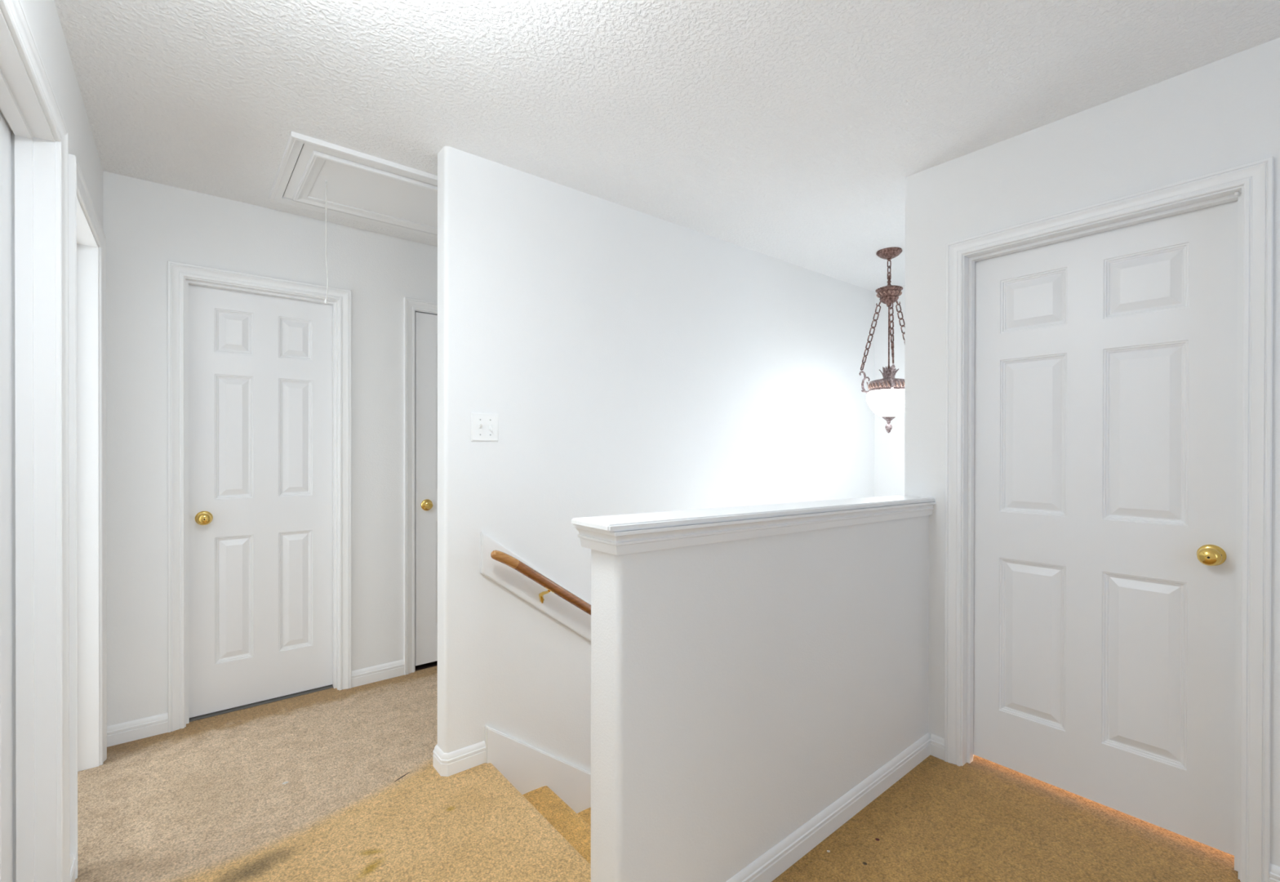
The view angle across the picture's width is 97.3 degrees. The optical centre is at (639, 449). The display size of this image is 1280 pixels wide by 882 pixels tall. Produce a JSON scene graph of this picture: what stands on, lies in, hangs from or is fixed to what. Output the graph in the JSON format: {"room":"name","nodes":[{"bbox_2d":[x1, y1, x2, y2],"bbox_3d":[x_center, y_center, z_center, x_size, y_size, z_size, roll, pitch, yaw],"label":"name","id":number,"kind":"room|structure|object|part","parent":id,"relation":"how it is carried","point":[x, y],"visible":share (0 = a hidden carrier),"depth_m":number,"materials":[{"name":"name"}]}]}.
{"room":"upstairs landing","nodes":[
{"label":"upstairs landing","id":0,"kind":"room"},
{"bbox_2d":[21,0,103,230],"bbox_3d":[-0.779,0.048,0.454,0.115,2.440,4.886,0,0,-39],"label":"wall","id":1,"kind":"structure","parent":0,"point":[42,16],"depth_m":1.64,"materials":[{"name":"white paint"}]},
{"bbox_2d":[0,111,13,881],"bbox_3d":[-1.377,0.221,1.131,0.035,2.059,0.761,0,0,-39],"label":"door","id":2,"kind":"structure","parent":1,"relation":"in","point":[6,415],"depth_m":1.39,"materials":[{"name":"white paint"}]},
{"bbox_2d":[0,0,70,881],"bbox_3d":[-1.341,0.195,1.161,0.133,2.138,0.891,0,0,-39],"label":"door frame","id":3,"kind":"structure","parent":1,"relation":"attached to","point":[29,107],"depth_m":1.47,"materials":[{"name":"white paint"}]},
{"bbox_2d":[69,852,75,881],"bbox_3d":[-1.623,1.221,1.599,0.014,0.083,0.138,0,0,-39],"label":"baseboard","id":4,"kind":"structure","parent":1,"relation":"attached to","point":[72,859],"depth_m":1.63,"materials":[{"name":"white paint"}]},
{"bbox_2d":[68,153,106,879],"bbox_3d":[-1.970,0.198,1.936,0.133,2.126,0.829,0,0,-39],"label":"door frame","id":5,"kind":"structure","parent":1,"relation":"attached to","point":[86,237],"depth_m":2.22,"materials":[{"name":"white paint"}]},
{"bbox_2d":[102,170,437,725],"bbox_3d":[-1.243,0.037,3.297,2.976,2.440,0.115,0,0,-39],"label":"wall","id":6,"kind":"structure","parent":0,"point":[148,224],"depth_m":2.57,"materials":[{"name":"white paint"}]},
{"bbox_2d":[106,712,168,746],"bbox_3d":[-2.190,1.217,2.451,0.208,0.083,0.014,0,0,-39],"label":"baseboard","id":7,"kind":"structure","parent":6,"relation":"attached to","point":[126,731],"depth_m":2.45,"materials":[{"name":"white paint"}]},
{"bbox_2d":[167,260,351,732],"bbox_3d":[-1.854,0.207,2.791,0.744,2.101,0.133,0,0,-39],"label":"door frame","id":8,"kind":"structure","parent":6,"relation":"attached to","point":[180,275],"depth_m":2.59,"materials":[{"name":"white paint"}]},
{"bbox_2d":[188,284,333,717],"bbox_3d":[-1.858,0.235,2.795,0.614,2.026,0.101,0,0,-39],"label":"door","id":9,"kind":"structure","parent":6,"relation":"in","point":[260,531],"depth_m":2.79,"materials":[{"name":"white paint"}]},
{"bbox_3d":[-2.033,0.321,2.626,0.056,0.056,0.056,0,0,-39],"label":"knob","id":10,"kind":"part","parent":9,"relation":"part of","materials":[{"name":"gold metal"}]},
{"bbox_2d":[351,658,404,687],"bbox_3d":[-1.427,1.216,3.070,0.270,0.083,0.014,0,0,-39],"label":"baseboard","id":11,"kind":"structure","parent":6,"relation":"attached to","point":[360,677],"depth_m":3.06,"materials":[{"name":"white paint"}]},
{"bbox_2d":[404,297,437,675],"bbox_3d":[-1.069,0.202,3.427,0.737,2.110,0.133,0,0,-39],"label":"door frame","id":12,"kind":"structure","parent":6,"relation":"attached to","point":[411,305],"depth_m":3.17,"materials":[{"name":"white paint"}]},
{"bbox_2d":[415,311,437,665],"bbox_3d":[-1.032,0.222,3.381,0.604,2.011,0.094,0,0,-39],"label":"door","id":13,"kind":"structure","parent":6,"relation":"in","point":[426,324],"depth_m":3.24,"materials":[{"name":"white paint"}]},
{"bbox_3d":[-1.205,0.316,3.212,0.043,0.043,0.050,0,0,-39],"label":"knob","id":14,"kind":"part","parent":13,"relation":"part of","materials":[{"name":"gold metal"}]},
{"bbox_2d":[437,146,875,772],"bbox_3d":[0.466,1.240,3.240,3.229,4.840,0.101,0,0,-39],"label":"wall","id":15,"kind":"structure","parent":0,"point":[628,361],"depth_m":2.57,"materials":[{"name":"white paint"}]},
{"bbox_2d":[432,740,485,776],"bbox_3d":[-0.167,1.219,2.726,1.627,0.083,0.129,0,0,-39],"label":"baseboard","id":16,"kind":"structure","parent":15,"relation":"attached to","point":[446,764],"depth_m":2.22,"materials":[{"name":"white paint"}]},
{"bbox_2d":[471,412,497,441],"bbox_3d":[-0.622,-0.092,2.272,0.116,0.114,0.021,0,0,-39],"label":"light switch","id":17,"kind":"object","parent":15,"relation":"attached to","point":[484,426],"visible":1,"depth_m":2.27,"materials":[{"name":"white plastic"}]},
{"bbox_2d":[480,531,591,641],"bbox_3d":[0.397,1.393,3.108,2.670,2.132,0.018,0,0,-39],"label":"trim","id":18,"kind":"structure","parent":15,"relation":"attached to","point":[554,606],"depth_m":2.39,"materials":[{"name":"white paint"}]},
{"bbox_2d":[484,724,591,813],"bbox_3d":[0.556,2.513,3.241,3.049,2.795,0.018,0,0,-39],"label":"trim","id":19,"kind":"structure","parent":15,"relation":"attached to","point":[527,767],"depth_m":2.41,"materials":[{"name":"white paint"}]},
{"bbox_2d":[490,550,591,615],"bbox_3d":[0.398,1.282,3.043,2.572,1.776,0.085,0,0,-39],"label":"handrail","id":20,"kind":"object","parent":15,"relation":"attached to","point":[500,556],"visible":0.45,"depth_m":2.34,"materials":[{"name":"brown wood"}]},
{"bbox_3d":[-0.540,0.437,2.249,0.117,0.083,0.039,0,0,-39],"label":"rail","id":21,"kind":"part","parent":20,"relation":"part of","materials":[{"name":"brown wood"}]},
{"bbox_3d":[0.449,1.307,3.055,2.477,1.726,0.039,0,0,-39],"label":"rail","id":22,"kind":"part","parent":20,"relation":"part of","materials":[{"name":"brown wood"}]},
{"bbox_2d":[75,660,1239,881],"bbox_3d":[1.062,1.329,0.482,6.177,0.124,8.800,0,0,-39],"label":"floor","id":23,"kind":"structure","parent":0,"point":[331,784],"depth_m":1.92,"materials":[{"name":"carpet"}]},
{"bbox_2d":[464,762,591,881],"bbox_3d":[0.653,2.307,2.702,2.696,2.090,0.977,0,0,-39],"label":"staircase","id":24,"kind":"structure","parent":23,"relation":"attached to","point":[561,836],"depth_m":2.03,"materials":[{"name":"carpet"}]},
{"bbox_2d":[53,0,1279,292],"bbox_3d":[1.066,-1.219,0.473,6.377,0.100,9.000,0,0,-39],"label":"ceiling","id":25,"kind":"structure","parent":0,"point":[793,131],"depth_m":1.83,"materials":[{"name":"white paint"}]},
{"bbox_2d":[269,131,437,303],"bbox_3d":[-0.970,-0.920,2.790,1.388,0.562,0.698,0,0,-39],"label":"attic hatch","id":26,"kind":"object","parent":25,"relation":"attached to","point":[313,174],"visible":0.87,"depth_m":2.50,"materials":[{"name":"white paint"}]},
{"bbox_3d":[-1.368,-0.912,2.460,0.010,0.527,0.016,0,0,-16],"label":"pull cord","id":27,"kind":"part","parent":26,"relation":"part of","materials":[{"name":"white fabric"}]},
{"bbox_3d":[-0.969,-1.171,2.789,1.388,0.021,0.698,0,0,-39],"label":"frame","id":28,"kind":"part","parent":26,"relation":"part of","materials":[{"name":"white paint"}]},
{"bbox_3d":[-0.969,-1.188,2.789,1.289,0.026,0.599,0,0,-39],"label":"hatch panel","id":29,"kind":"part","parent":26,"relation":"part of","materials":[{"name":"white paint"}]},
{"bbox_3d":[-0.969,-1.166,2.789,1.218,0.019,0.528,0,0,-39],"label":"panel moulding","id":30,"kind":"part","parent":26,"relation":"part of","materials":[{"name":"white paint"}]},
{"bbox_2d":[858,247,904,432],"bbox_3d":[1.465,-0.640,3.368,0.315,1.078,0.305,0,0,-39],"label":"pendant light","id":31,"kind":"object","parent":25,"relation":"hanging from","point":[885,397],"visible":0.88,"depth_m":3.29,"materials":[{"name":"brown metal"}]},
{"bbox_3d":[1.388,-0.396,3.436,0.018,0.104,0.074,0,0,-42],"label":"scroll arm","id":32,"kind":"part","parent":31,"relation":"part of","materials":[{"name":"brown metal"}]},
{"bbox_3d":[1.477,-0.275,3.342,0.248,0.168,0.248,0,0,-39],"label":"lamp shade","id":33,"kind":"part","parent":31,"relation":"part of","materials":[{"name":"white glass"}]},
{"bbox_3d":[1.477,-0.668,3.341,0.016,0.378,0.016,0,0,-39],"label":"rod","id":34,"kind":"part","parent":31,"relation":"part of","materials":[{"name":"brown metal"}]},
{"bbox_3d":[1.476,-0.458,3.343,0.110,0.075,0.109,0,0,-39],"label":"crown","id":35,"kind":"part","parent":31,"relation":"part of","materials":[{"name":"brown metal"}]},
{"bbox_3d":[1.442,-0.395,3.217,0.016,0.106,0.075,0,0,14],"label":"scroll arm","id":36,"kind":"part","parent":31,"relation":"part of","materials":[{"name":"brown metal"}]},
{"bbox_2d":[591,515,928,881],"bbox_3d":[0.545,1.924,1.886,1.664,3.483,0.123,0,0,-40],"label":"wall","id":37,"kind":"structure","parent":0,"point":[740,689],"depth_m":1.58,"materials":[{"name":"white paint"}]},
{"bbox_2d":[571,494,935,555],"bbox_3d":[0.523,0.218,1.860,1.687,0.106,0.177,0,0,-40],"label":"trim","id":38,"kind":"structure","parent":37,"relation":"attached to","point":[631,533],"depth_m":1.55,"materials":[{"name":"white paint"}]},
{"bbox_2d":[725,732,930,881],"bbox_3d":[0.540,1.224,1.864,1.656,0.083,0.153,0,0,-39],"label":"baseboard","id":39,"kind":"structure","parent":37,"relation":"attached to","point":[771,864],"depth_m":1.86,"materials":[{"name":"white paint"}]},
{"bbox_2d":[874,284,905,496],"bbox_3d":[2.092,1.240,3.893,0.120,4.840,1.400,0,0,-39],"label":"wall","id":40,"kind":"structure","parent":0,"point":[889,447],"depth_m":4.13,"materials":[{"name":"white paint"}]},
{"bbox_2d":[904,37,1279,866],"bbox_3d":[2.058,0.049,1.396,0.115,2.440,2.774,0,0,-39],"label":"wall","id":41,"kind":"structure","parent":0,"point":[1223,113],"depth_m":1.99,"materials":[{"name":"white paint"}]},
{"bbox_2d":[930,733,944,759],"bbox_3d":[1.227,1.223,2.319,0.014,0.083,0.057,0,0,-39],"label":"baseboard","id":42,"kind":"structure","parent":41,"relation":"attached to","point":[937,743],"depth_m":2.32,"materials":[{"name":"white paint"}]},
{"bbox_2d":[973,200,1237,855],"bbox_3d":[1.581,0.236,1.997,0.101,2.013,0.753,0,0,-39],"label":"door","id":43,"kind":"structure","parent":41,"relation":"in","point":[1105,362],"depth_m":1.95,"materials":[{"name":"white paint"}]},
{"bbox_3d":[1.761,0.329,1.740,0.056,0.055,0.055,0,0,-39],"label":"knob","id":44,"kind":"part","parent":43,"relation":"part of","materials":[{"name":"gold metal"}]},
{"bbox_2d":[944,155,1273,881],"bbox_3d":[1.568,0.215,1.986,0.133,2.102,0.883,0,0,-39],"label":"door frame","id":45,"kind":"structure","parent":41,"relation":"attached to","point":[1254,180],"depth_m":1.69,"materials":[{"name":"white paint"}]},
{"bbox_2d":[1269,862,1279,881],"bbox_3d":[2.341,1.230,0.947,0.014,0.083,1.712,0,0,-39],"label":"baseboard","id":46,"kind":"structure","parent":41,"relation":"attached to","point":[1274,870],"depth_m":1.60,"materials":[{"name":"white paint"}]}
]}

